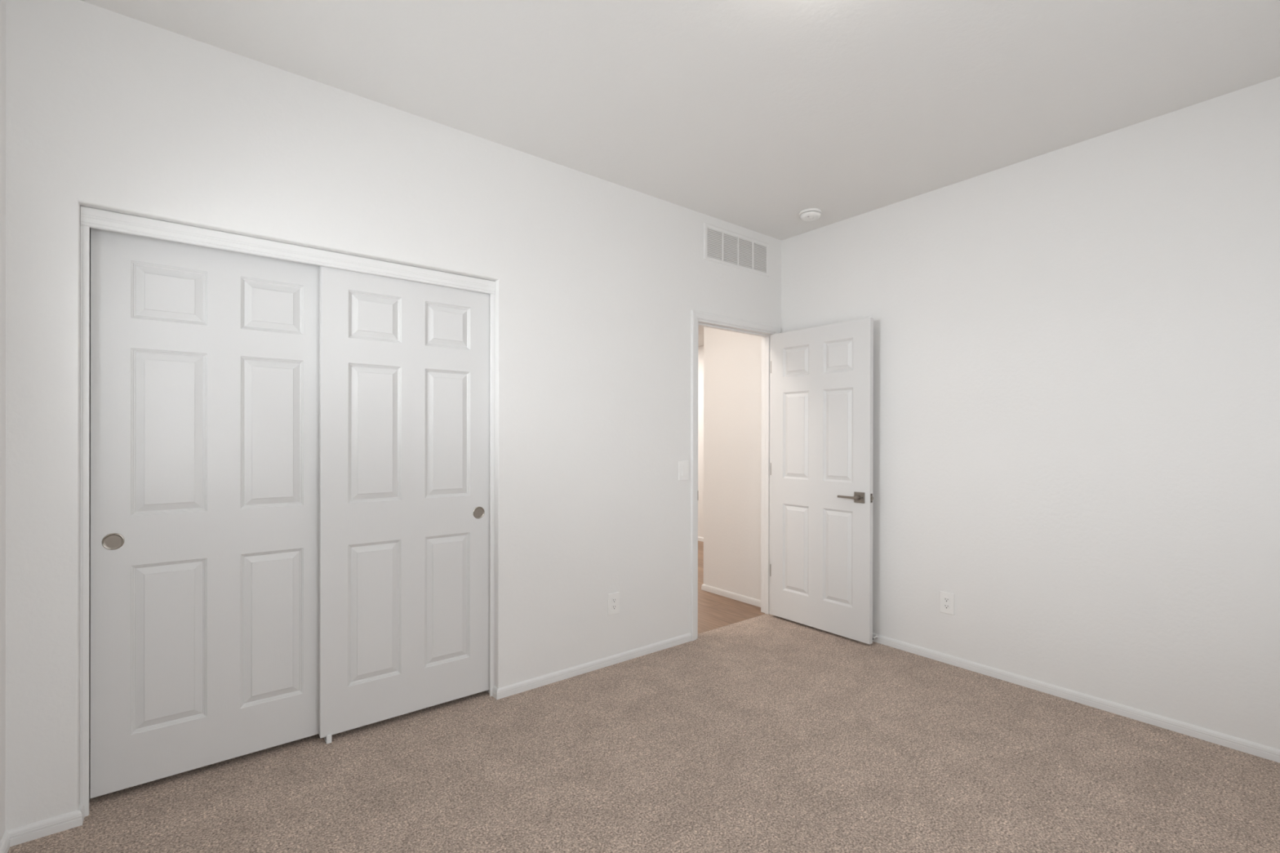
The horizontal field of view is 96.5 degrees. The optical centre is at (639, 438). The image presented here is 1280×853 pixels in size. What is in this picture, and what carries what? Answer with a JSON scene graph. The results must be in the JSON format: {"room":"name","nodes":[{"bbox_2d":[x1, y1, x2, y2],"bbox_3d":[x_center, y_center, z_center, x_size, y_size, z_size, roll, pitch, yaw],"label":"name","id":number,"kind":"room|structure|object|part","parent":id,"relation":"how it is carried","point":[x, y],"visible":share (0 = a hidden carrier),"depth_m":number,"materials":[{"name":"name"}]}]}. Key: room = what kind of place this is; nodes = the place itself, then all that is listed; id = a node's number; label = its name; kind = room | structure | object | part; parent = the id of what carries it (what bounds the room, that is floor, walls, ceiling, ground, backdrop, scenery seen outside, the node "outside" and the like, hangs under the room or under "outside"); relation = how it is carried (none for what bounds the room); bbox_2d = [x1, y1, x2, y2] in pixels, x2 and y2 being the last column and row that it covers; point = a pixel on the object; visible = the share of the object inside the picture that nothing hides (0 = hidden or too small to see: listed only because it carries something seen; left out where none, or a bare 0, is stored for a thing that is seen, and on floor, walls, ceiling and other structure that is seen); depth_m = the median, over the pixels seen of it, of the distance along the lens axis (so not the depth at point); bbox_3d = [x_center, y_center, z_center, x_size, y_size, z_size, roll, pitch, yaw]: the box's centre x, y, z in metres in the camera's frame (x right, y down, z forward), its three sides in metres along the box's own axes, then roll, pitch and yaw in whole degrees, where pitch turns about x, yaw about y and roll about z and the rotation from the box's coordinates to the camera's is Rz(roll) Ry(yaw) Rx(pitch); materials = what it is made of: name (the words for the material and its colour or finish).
{"room":"empty bedroom","nodes":[
{"label":"empty bedroom","id":0,"kind":"room"},
{"bbox_2d":[0,0,5,841],"bbox_3d":[-1.006,-0.071,0.433,0.147,2.763,3.370,0,0,-38],"label":"wall","id":1,"kind":"structure","parent":0,"point":[2,2],"depth_m":1.77,"materials":[{"name":"white paint"}]},
{"bbox_2d":[0,831,9,852],"bbox_3d":[-0.984,1.266,0.531,0.012,0.049,3.250,0,0,-38],"label":"baseboard","id":2,"kind":"structure","parent":1,"relation":"attached to","point":[5,842],"depth_m":1.77,"materials":[{"name":"white paint"}]},
{"bbox_2d":[89,227,90,738],"bbox_3d":[-1.465,-0.075,2.829,2.313,2.763,0.725,0,0,-38],"label":"wall","id":3,"kind":"structure","parent":0,"point":[90,228],"depth_m":2.44,"materials":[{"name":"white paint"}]},
{"bbox_2d":[5,0,781,831],"bbox_3d":[-0.520,-0.073,3.043,4.155,2.763,0.115,0,0,-38],"label":"wall","id":4,"kind":"structure","parent":0,"point":[599,282],"depth_m":2.47,"materials":[{"name":"white paint"}]},
{"bbox_2d":[6,803,84,847],"bbox_3d":[-1.941,1.262,1.869,0.176,0.049,0.060,0,0,-38],"label":"baseboard","id":5,"kind":"structure","parent":4,"relation":"attached to","point":[44,828],"depth_m":1.85,"materials":[{"name":"white paint"}]},
{"bbox_2d":[80,225,90,816],"bbox_3d":[-1.924,0.283,1.989,0.022,2.007,0.124,0,0,-38],"label":"trim","id":6,"kind":"structure","parent":4,"relation":"attached to","point":[85,230],"depth_m":1.94,"materials":[{"name":"white paint"}]},
{"bbox_2d":[90,227,319,798],"bbox_3d":[-1.634,0.252,2.242,0.752,2.015,0.037,0,0,-38],"label":"door","id":7,"kind":"structure","parent":4,"relation":"in","point":[205,361],"depth_m":2.18,"materials":[{"name":"white paint"}]},
{"bbox_3d":[-1.874,0.368,2.033,0.060,0.060,0.008,0,0,-38],"label":"finger pull","id":8,"kind":"part","parent":7,"relation":"part of","materials":[{"name":"silver metal"}]},
{"bbox_2d":[103,534,122,548],"bbox_3d":[-1.873,0.368,2.031,0.049,0.049,0.002,0,0,-38],"label":"door pull","id":9,"kind":"object","parent":7,"relation":"on","point":[110,541],"depth_m":2.03,"materials":[{"name":"silver metal"}]},
{"bbox_2d":[80,205,495,294],"bbox_3d":[-1.310,-0.752,2.398,1.489,0.065,0.017,0,0,-38],"label":"trim","id":10,"kind":"structure","parent":4,"relation":"attached to","point":[93,218],"depth_m":2.26,"materials":[{"name":"white paint"}]},
{"bbox_2d":[319,266,489,738],"bbox_3d":[-1.055,0.253,2.644,0.752,2.015,0.037,0,0,-38],"label":"door","id":11,"kind":"structure","parent":4,"relation":"in","point":[404,365],"depth_m":2.60,"materials":[{"name":"white paint"}]},
{"bbox_3d":[-0.799,0.369,2.829,0.060,0.060,0.008,0,0,-38],"label":"finger pull","id":12,"kind":"part","parent":11,"relation":"part of","materials":[{"name":"silver metal"}]},
{"bbox_2d":[474,507,483,517],"bbox_3d":[-0.797,0.369,2.827,0.049,0.049,0.002,0,0,-38],"label":"door pull","id":13,"kind":"object","parent":11,"relation":"on","point":[478,512],"depth_m":2.83,"materials":[{"name":"silver metal"}]},
{"bbox_2d":[486,293,495,696],"bbox_3d":[-0.773,0.284,2.902,0.022,2.007,0.124,0,0,-38],"label":"trim","id":14,"kind":"structure","parent":4,"relation":"attached to","point":[492,297],"depth_m":2.85,"materials":[{"name":"white paint"}]},
{"bbox_2d":[492,632,691,699],"bbox_3d":[-0.207,1.264,3.245,1.318,0.049,0.060,0,0,-38],"label":"baseboard","id":15,"kind":"structure","parent":4,"relation":"attached to","point":[516,688],"depth_m":3.13,"materials":[{"name":"white paint"}]},
{"bbox_2d":[608,591,619,615],"bbox_3d":[-0.149,0.945,3.261,0.079,0.122,0.009,0,0,-38],"label":"wall outlet","id":16,"kind":"object","parent":4,"relation":"attached to","point":[613,598],"visible":1,"depth_m":3.26,"materials":[{"name":"white plastic"}]},
{"bbox_2d":[611,604,616,609],"bbox_3d":[-0.147,0.965,3.259,0.034,0.028,0.002,0,0,-38],"label":"receptacle","id":17,"kind":"object","parent":16,"relation":"attached to","point":[613,606],"depth_m":3.26,"materials":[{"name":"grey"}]},
{"bbox_2d":[611,597,616,603],"bbox_3d":[-0.147,0.926,3.259,0.034,0.028,0.002,0,0,-38],"label":"receptacle","id":18,"kind":"object","parent":16,"relation":"attached to","point":[613,599],"depth_m":3.26,"materials":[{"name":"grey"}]},
{"bbox_2d":[678,460,688,480],"bbox_3d":[0.277,0.205,3.595,0.085,0.122,0.012,0,0,-38],"label":"light switch","id":19,"kind":"object","parent":4,"relation":"attached to","point":[683,466],"visible":1,"depth_m":3.59,"materials":[{"name":"white plastic"}]},
{"bbox_2d":[690,310,780,640],"bbox_3d":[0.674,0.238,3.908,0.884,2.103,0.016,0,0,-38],"label":"trim","id":20,"kind":"structure","parent":4,"relation":"attached to","point":[695,315],"depth_m":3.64,"materials":[{"name":"white paint"}]},
{"bbox_2d":[703,222,768,276],"bbox_3d":[0.673,-1.279,3.907,0.658,0.237,0.009,0,0,-38],"label":"air vent","id":21,"kind":"object","parent":4,"relation":"in","point":[721,246],"visible":1,"depth_m":3.89,"materials":[{"name":"white metal"}]},
{"bbox_2d":[760,452,761,563],"bbox_3d":[0.593,0.240,4.011,0.884,2.107,0.016,0,0,-38],"label":"trim","id":22,"kind":"structure","parent":4,"relation":"attached to","point":[761,452],"depth_m":4.25,"materials":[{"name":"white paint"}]},
{"bbox_2d":[769,317,873,644],"bbox_3d":[1.182,0.264,3.844,0.132,2.019,0.811,0,0,-38],"label":"door","id":23,"kind":"structure","parent":4,"relation":"in","point":[821,566],"depth_m":3.79,"materials":[{"name":"white paint"}]},
{"bbox_3d":[1.302,0.372,3.596,0.012,0.014,0.134,0,0,-38],"label":"lever","id":24,"kind":"part","parent":23,"relation":"part of","materials":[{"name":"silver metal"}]},
{"bbox_3d":[1.374,0.372,3.580,0.008,0.067,0.069,0,0,-38],"label":"handle","id":25,"kind":"part","parent":23,"relation":"part of","materials":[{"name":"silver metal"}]},
{"bbox_2d":[7,541,1279,852],"bbox_3d":[-0.143,1.305,3.879,5.493,0.034,7.450,0,0,-38],"label":"floor","id":26,"kind":"structure","parent":0,"point":[766,733],"depth_m":2.19,"materials":[{"name":"carpet"}]},
{"bbox_2d":[323,733,331,744],"bbox_3d":[-1.341,1.269,2.449,0.020,0.036,0.102,0,0,-38],"label":"guide","id":27,"kind":"object","parent":26,"relation":"on","point":[328,739],"visible":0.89,"depth_m":2.41,"materials":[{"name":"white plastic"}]},
{"bbox_2d":[80,0,1279,240],"bbox_3d":[0.530,-1.501,1.722,4.155,0.100,3.485,0,0,-38],"label":"ceiling","id":28,"kind":"structure","parent":0,"point":[753,115],"depth_m":2.27,"materials":[{"name":"white paint"}]},
{"bbox_2d":[798,208,822,221],"bbox_3d":[1.095,-1.430,3.677,0.142,0.044,0.142,0,0,-38],"label":"smoke detector","id":29,"kind":"object","parent":28,"relation":"attached to","point":[809,214],"visible":1,"depth_m":3.64,"materials":[{"name":"white plastic"}]},
{"bbox_3d":[1.095,-1.445,3.677,0.142,0.014,0.142,0,0,-38],"label":"plate","id":30,"kind":"part","parent":29,"relation":"part of","materials":[{"name":"white plastic"}]},
{"bbox_2d":[697,345,703,537],"bbox_3d":[-0.295,0.050,5.966,3.340,2.530,4.185,0,0,-38],"label":"wall","id":31,"kind":"structure","parent":0,"point":[700,348],"depth_m":7.16,"materials":[{"name":"white paint"}]},
{"bbox_2d":[697,536,760,607],"bbox_3d":[0.328,1.265,6.410,1.610,0.049,4.069,0,0,-38],"label":"baseboard","id":32,"kind":"structure","parent":31,"relation":"attached to","point":[731,595],"depth_m":4.61,"materials":[{"name":"white paint"}]},
{"bbox_2d":[697,325,703,346],"bbox_3d":[-0.308,-1.195,5.952,3.380,0.080,4.185,0,0,-38],"label":"ceiling","id":33,"kind":"structure","parent":0,"point":[700,329],"depth_m":6.45,"materials":[{"name":"white paint"}]},
{"bbox_2d":[703,76,1279,749],"bbox_3d":[1.882,-0.064,3.251,0.135,2.773,4.195,0,0,-38],"label":"wall","id":34,"kind":"structure","parent":0,"point":[1076,435],"depth_m":2.80,"materials":[{"name":"white paint"}]},
{"bbox_2d":[939,591,954,615],"bbox_3d":[1.763,0.948,3.284,0.009,0.122,0.079,0,0,-38],"label":"wall outlet","id":35,"kind":"object","parent":34,"relation":"attached to","point":[946,599],"visible":1,"depth_m":3.28,"materials":[{"name":"white plastic"}]},
{"bbox_2d":[943,604,950,608],"bbox_3d":[1.761,0.968,3.282,0.002,0.028,0.034,0,0,-38],"label":"receptacle","id":36,"kind":"object","parent":35,"relation":"attached to","point":[945,606],"depth_m":3.28,"materials":[{"name":"grey plastic"}]},
{"bbox_2d":[943,596,950,602],"bbox_3d":[1.761,0.928,3.282,0.002,0.028,0.034,0,0,-38],"label":"receptacle","id":37,"kind":"object","parent":35,"relation":"attached to","point":[946,599],"depth_m":3.28,"materials":[{"name":"grey plastic"}]},
{"bbox_2d":[872,633,1279,763],"bbox_3d":[2.040,1.269,2.931,0.012,0.049,3.250,0,0,-38],"label":"baseboard","id":38,"kind":"structure","parent":34,"relation":"attached to","point":[1265,752],"depth_m":2.73,"materials":[{"name":"white paint"}]}
]}

